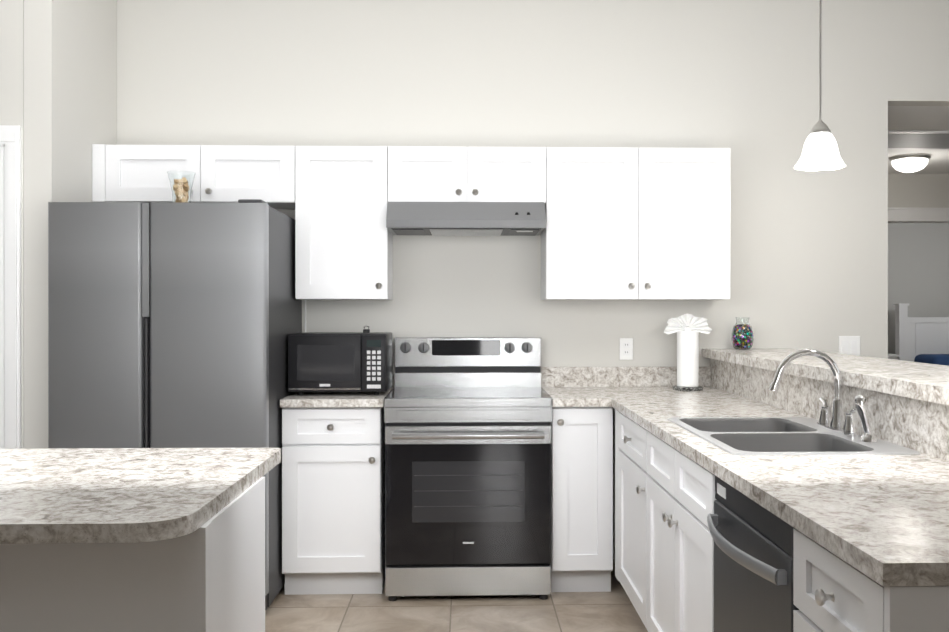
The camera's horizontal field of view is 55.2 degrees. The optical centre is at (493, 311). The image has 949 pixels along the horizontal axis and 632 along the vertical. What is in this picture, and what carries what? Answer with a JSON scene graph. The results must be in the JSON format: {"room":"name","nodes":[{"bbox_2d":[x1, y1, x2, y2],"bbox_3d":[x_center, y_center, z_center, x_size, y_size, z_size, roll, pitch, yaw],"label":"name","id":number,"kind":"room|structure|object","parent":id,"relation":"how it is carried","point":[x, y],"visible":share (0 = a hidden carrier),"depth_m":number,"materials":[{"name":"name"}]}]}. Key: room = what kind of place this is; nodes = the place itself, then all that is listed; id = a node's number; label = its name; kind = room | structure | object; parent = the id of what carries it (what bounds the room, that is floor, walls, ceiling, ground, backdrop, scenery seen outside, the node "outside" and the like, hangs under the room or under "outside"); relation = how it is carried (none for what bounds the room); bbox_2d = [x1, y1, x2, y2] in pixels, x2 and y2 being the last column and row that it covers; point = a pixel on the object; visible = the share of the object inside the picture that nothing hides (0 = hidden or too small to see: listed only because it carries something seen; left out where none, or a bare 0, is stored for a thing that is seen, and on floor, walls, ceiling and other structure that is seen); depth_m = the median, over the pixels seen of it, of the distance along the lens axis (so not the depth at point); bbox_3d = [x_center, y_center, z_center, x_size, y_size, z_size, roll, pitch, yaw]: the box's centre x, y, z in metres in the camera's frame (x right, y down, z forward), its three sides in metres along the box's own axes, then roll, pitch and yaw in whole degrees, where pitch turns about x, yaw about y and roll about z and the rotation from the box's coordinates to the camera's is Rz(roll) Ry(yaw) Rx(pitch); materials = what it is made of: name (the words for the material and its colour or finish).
{"room":"kitchen","nodes":[
{"label":"kitchen","id":0,"kind":"room"},
{"bbox_2d":[0,0,116,448],"bbox_3d":[-3.974,-0.415,4.286,4.057,3.450,0.743,0,0,-2],"label":"wall","id":1,"kind":"structure","parent":0,"point":[58,81],"depth_m":3.98,"materials":[{"name":"grey paint"}]},
{"bbox_2d":[0,146,3,448],"bbox_3d":[-2.540,0.290,3.925,0.809,2.024,0.064,0,0,-2],"label":"pantry door","id":2,"kind":"structure","parent":1,"relation":"in","point":[1,297],"depth_m":3.96,"materials":[{"name":"white wood"}]},
{"bbox_2d":[0,125,20,448],"bbox_3d":[-2.541,0.249,3.947,0.949,2.123,0.020,0,0,-2],"label":"door frame","id":3,"kind":"structure","parent":1,"relation":"attached to","point":[10,138],"depth_m":3.95,"materials":[{"name":"white wood"}]},
{"bbox_2d":[265,559,647,631],"bbox_3d":[0.991,1.335,4.583,14.000,0.050,15.500,0,0,-2],"label":"floor","id":4,"kind":"structure","parent":0,"point":[613,610],"depth_m":3.94,"materials":[{"name":"tile"}]},
{"bbox_2d":[0,477,264,631],"bbox_3d":[-2.063,0.875,2.077,2.944,0.876,0.564,0,0,-2],"label":"kitchen island","id":5,"kind":"object","parent":4,"relation":"on","point":[208,575],"visible":0.75,"depth_m":1.84,"materials":[{"name":"white wood"}]},
{"bbox_2d":[0,447,280,543],"bbox_3d":[-2.120,0.418,2.147,3.034,0.037,0.949,0,0,-2],"label":"island countertop","id":6,"kind":"structure","parent":5,"relation":"on","point":[89,495],"depth_m":2.04,"materials":[{"name":"stone"}]},
{"bbox_2d":[48,199,301,609],"bbox_3d":[-1.433,0.416,4.258,0.914,1.788,0.860,0,0,-2],"label":"fridge","id":7,"kind":"object","parent":4,"relation":"on","point":[172,325],"visible":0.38,"depth_m":3.83,"materials":[{"name":"grey metal"}]},
{"bbox_2d":[167,171,195,202],"bbox_3d":[-1.463,-0.558,4.256,0.128,0.190,0.128,0,0,-2],"label":"vase","id":8,"kind":"object","parent":7,"relation":"on","point":[181,183],"visible":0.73,"depth_m":4.22,"materials":[{"name":"clear glass"}]},
{"bbox_2d":[282,407,385,594],"bbox_3d":[-0.748,0.872,4.419,0.450,0.875,0.631,0,0,-2],"label":"base cabinet","id":9,"kind":"object","parent":4,"relation":"on","point":[333,500],"visible":1,"depth_m":4.14,"materials":[{"name":"white wood"}]},
{"bbox_2d":[280,367,394,407],"bbox_3d":[-0.742,0.362,4.430,0.468,0.142,0.652,0,0,-2],"label":"countertop","id":10,"kind":"structure","parent":9,"relation":"on","point":[332,399],"depth_m":4.11,"materials":[{"name":"stone"}]},
{"bbox_2d":[288,332,391,394],"bbox_3d":[-0.740,0.250,4.438,0.462,0.290,0.362,0,0,-2],"label":"microwave","id":11,"kind":"object","parent":10,"relation":"on","point":[339,361],"visible":1,"depth_m":4.26,"materials":[{"name":"black plastic"}]},
{"bbox_2d":[363,326,369,332],"bbox_3d":[-0.627,0.086,4.482,0.032,0.035,0.034,0,0,-2],"label":"clip","id":12,"kind":"object","parent":11,"relation":"on","point":[366,330],"visible":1,"depth_m":4.48,"materials":[{"name":"black plastic"}]},
{"bbox_2d":[384,337,551,600],"bbox_3d":[-0.122,0.722,4.395,0.758,1.176,0.718,0,0,-2],"label":"stove","id":13,"kind":"object","parent":4,"relation":"on","point":[467,420],"visible":1,"depth_m":4.10,"materials":[{"name":"grey metal"}]},
{"bbox_2d":[550,407,612,591],"bbox_3d":[0.402,0.872,4.454,0.283,0.875,0.631,0,0,-2],"label":"base cabinet","id":14,"kind":"object","parent":4,"relation":"on","point":[581,499],"visible":0.94,"depth_m":4.17,"materials":[{"name":"white wood"}]},
{"bbox_2d":[615,409,710,628],"bbox_3d":[0.865,0.873,3.693,0.599,0.876,0.707,0,0,-2],"label":"base cabinet","id":15,"kind":"object","parent":4,"relation":"on","point":[640,455],"depth_m":3.66,"materials":[{"name":"white wood"}]},
{"bbox_2d":[541,359,948,585],"bbox_3d":[0.754,0.339,3.125,0.907,0.192,3.351,0,0,-2],"label":"countertop","id":16,"kind":"structure","parent":15,"relation":"on","point":[882,520],"depth_m":2.43,"materials":[{"name":"stone"}]},
{"bbox_2d":[664,313,711,390],"bbox_3d":[0.986,0.201,4.601,0.243,0.387,0.150,0,0,-2],"label":"paper towel","id":17,"kind":"object","parent":16,"relation":"on","point":[687,359],"visible":1,"depth_m":4.57,"materials":[{"name":"white paper"}]},
{"bbox_2d":[667,417,920,454],"bbox_3d":[0.922,0.483,2.959,0.541,0.178,0.866,0,0,-2],"label":"sink","id":18,"kind":"object","parent":16,"relation":"in","point":[769,435],"visible":0.4,"depth_m":2.93,"materials":[{"name":"silver metal"}]},
{"bbox_2d":[769,349,876,441],"bbox_3d":[1.037,0.257,2.943,0.258,0.271,0.411,0,0,-2],"label":"faucet","id":19,"kind":"object","parent":16,"relation":"on","point":[834,421],"visible":1,"depth_m":2.98,"materials":[{"name":"silver metal"}]},
{"bbox_2d":[647,473,716,631],"bbox_3d":[0.886,0.962,2.993,0.599,0.700,0.989,0,0,-2],"label":"base cabinet","id":20,"kind":"object","parent":4,"relation":"on","point":[664,540],"depth_m":2.88,"materials":[{"name":"white wood"}]},
{"bbox_2d":[707,476,798,631],"bbox_3d":[0.869,0.869,2.192,0.644,0.848,0.604,0,0,-2],"label":"dishwasher","id":21,"kind":"object","parent":4,"relation":"on","point":[753,565],"visible":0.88,"depth_m":2.15,"materials":[{"name":"grey metal"}]},
{"bbox_2d":[793,528,948,631],"bbox_3d":[0.938,0.876,1.674,0.623,0.876,0.430,0,0,-2],"label":"base cabinet","id":22,"kind":"object","parent":4,"relation":"on","point":[830,594],"depth_m":1.61,"materials":[{"name":"white wood"}]},
{"bbox_2d":[888,353,899,359],"bbox_3d":[4.542,0.900,10.867,0.420,0.800,0.490,0,0,-2],"label":"nightstand","id":23,"kind":"object","parent":4,"relation":"on","point":[893,356],"visible":0.14,"depth_m":10.64,"materials":[{"name":"white wood"}]},
{"bbox_2d":[894,303,948,365],"bbox_3d":[5.730,0.601,9.960,1.730,1.400,2.065,0,0,-2],"label":"bed","id":24,"kind":"object","parent":4,"relation":"on","point":[922,339],"visible":0.5,"depth_m":10.88,"materials":[{"name":"white wood"}]},
{"bbox_2d":[117,0,948,558],"bbox_3d":[2.949,-0.416,4.929,10.063,3.450,0.120,0,0,-2],"label":"wall","id":25,"kind":"structure","parent":0,"point":[809,250],"depth_m":4.79,"materials":[{"name":"grey paint"}]},
{"bbox_2d":[92,144,295,208],"bbox_3d":[-1.462,-0.674,4.575,0.977,0.279,0.319,0,0,-2],"label":"upper cabinet","id":26,"kind":"object","parent":25,"relation":"attached to","point":[120,173],"depth_m":4.42,"materials":[{"name":"white wood"}]},
{"bbox_2d":[292,146,392,299],"bbox_3d":[-0.749,-0.439,4.597,0.450,0.751,0.319,0,0,-2],"label":"upper cabinet","id":27,"kind":"object","parent":25,"relation":"attached to","point":[344,244],"depth_m":4.45,"materials":[{"name":"white wood"}]},
{"bbox_2d":[305,300,305,331],"bbox_3d":[-0.982,0.023,4.743,0.008,0.172,0.008,0,0,-2],"label":"cord","id":28,"kind":"object","parent":27,"relation":"hanging from","point":[305,315],"visible":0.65,"depth_m":4.74,"materials":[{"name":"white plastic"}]},
{"bbox_2d":[392,146,547,203],"bbox_3d":[-0.134,-0.675,4.615,0.778,0.279,0.319,0,0,-2],"label":"upper cabinet","id":29,"kind":"object","parent":25,"relation":"attached to","point":[419,173],"depth_m":4.46,"materials":[{"name":"white wood"}]},
{"bbox_2d":[386,202,545,235],"bbox_3d":[-0.136,-0.464,4.552,0.762,0.140,0.442,0,0,-2],"label":"range hood","id":30,"kind":"object","parent":29,"relation":"attached to","point":[472,218],"visible":1,"depth_m":4.36,"materials":[{"name":"silver metal"}]},
{"bbox_2d":[620,338,632,359],"bbox_3d":[0.702,0.196,4.796,0.070,0.115,0.008,0,0,-2],"label":"outlet","id":31,"kind":"object","parent":25,"relation":"attached to","point":[626,348],"visible":1,"depth_m":4.79,"materials":[{"name":"white plastic"}]},
{"bbox_2d":[541,147,729,299],"bbox_3d":[0.713,-0.439,4.641,0.915,0.751,0.319,0,0,-2],"label":"upper cabinet","id":32,"kind":"object","parent":25,"relation":"attached to","point":[626,223],"depth_m":4.49,"materials":[{"name":"white wood"}]},
{"bbox_2d":[839,336,859,355],"bbox_3d":[1.896,0.186,4.832,0.115,0.115,0.008,0,0,-2],"label":"light switch","id":33,"kind":"object","parent":25,"relation":"attached to","point":[849,345],"visible":0.81,"depth_m":4.83,"materials":[{"name":"white plastic"}]},
{"bbox_2d":[888,174,948,353],"bbox_3d":[4.853,0.087,7.526,6.100,2.436,0.150,0,0,-2],"label":"wall","id":34,"kind":"structure","parent":0,"point":[918,267],"depth_m":7.39,"materials":[{"name":"grey paint"}]},
{"bbox_2d":[888,207,948,222],"bbox_3d":[4.229,0.228,7.493,2.750,2.155,0.155,0,0,-2],"label":"door frame","id":35,"kind":"structure","parent":34,"relation":"attached to","point":[914,215],"depth_m":7.40,"materials":[{"name":"white wood"}]},
{"bbox_2d":[888,106,948,173],"bbox_3d":[4.816,-1.190,8.748,6.100,0.114,7.398,0,0,-2],"label":"ceiling","id":36,"kind":"structure","parent":0,"point":[918,118],"depth_m":5.49,"materials":[{"name":"white paint"}]},
{"bbox_2d":[889,153,930,172],"bbox_3d":[3.030,-1.071,6.606,0.280,0.116,0.280,0,0,-2],"label":"light","id":37,"kind":"object","parent":36,"relation":"attached to","point":[909,163],"visible":1,"depth_m":6.52,"materials":[{"name":"white glass"}]},
{"bbox_2d":[888,131,948,149],"bbox_3d":[2.780,-1.122,5.944,0.860,0.012,0.580,0,0,-2],"label":"beam","id":38,"kind":"structure","parent":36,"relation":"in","point":[918,139],"depth_m":5.92,"materials":[{"name":"white"}]},
{"bbox_3d":[1.102,-2.185,0.879,14.000,0.100,8.100,0,0,-2],"label":"ceiling","id":39,"kind":"structure","parent":0,"visible":0},
{"bbox_2d":[794,0,845,170],"bbox_3d":[1.401,-1.378,3.891,0.220,1.522,0.203,0,0,-2],"label":"pendant light","id":40,"kind":"object","parent":39,"relation":"hanging from","point":[820,151],"visible":1,"depth_m":3.85,"materials":[{"name":"white glass"}]},
{"bbox_3d":[1.269,0.777,3.141,0.120,1.069,3.351,0,0,-2],"label":"wall","id":41,"kind":"structure","parent":0,"visible":0},
{"bbox_2d":[702,348,948,404],"bbox_3d":[1.411,0.219,3.082,0.510,0.044,3.477,0,0,-2],"label":"bar","id":42,"kind":"object","parent":41,"relation":"on","point":[928,382],"visible":0.83,"depth_m":3.21,"materials":[{"name":"stone"}]},
{"bbox_2d":[731,317,753,349],"bbox_3d":[1.287,0.111,4.690,0.114,0.165,0.114,0,0,-2],"label":"jar","id":43,"kind":"object","parent":42,"relation":"on","point":[742,335],"visible":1,"depth_m":4.65,"materials":[{"name":"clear glass"}]}
]}

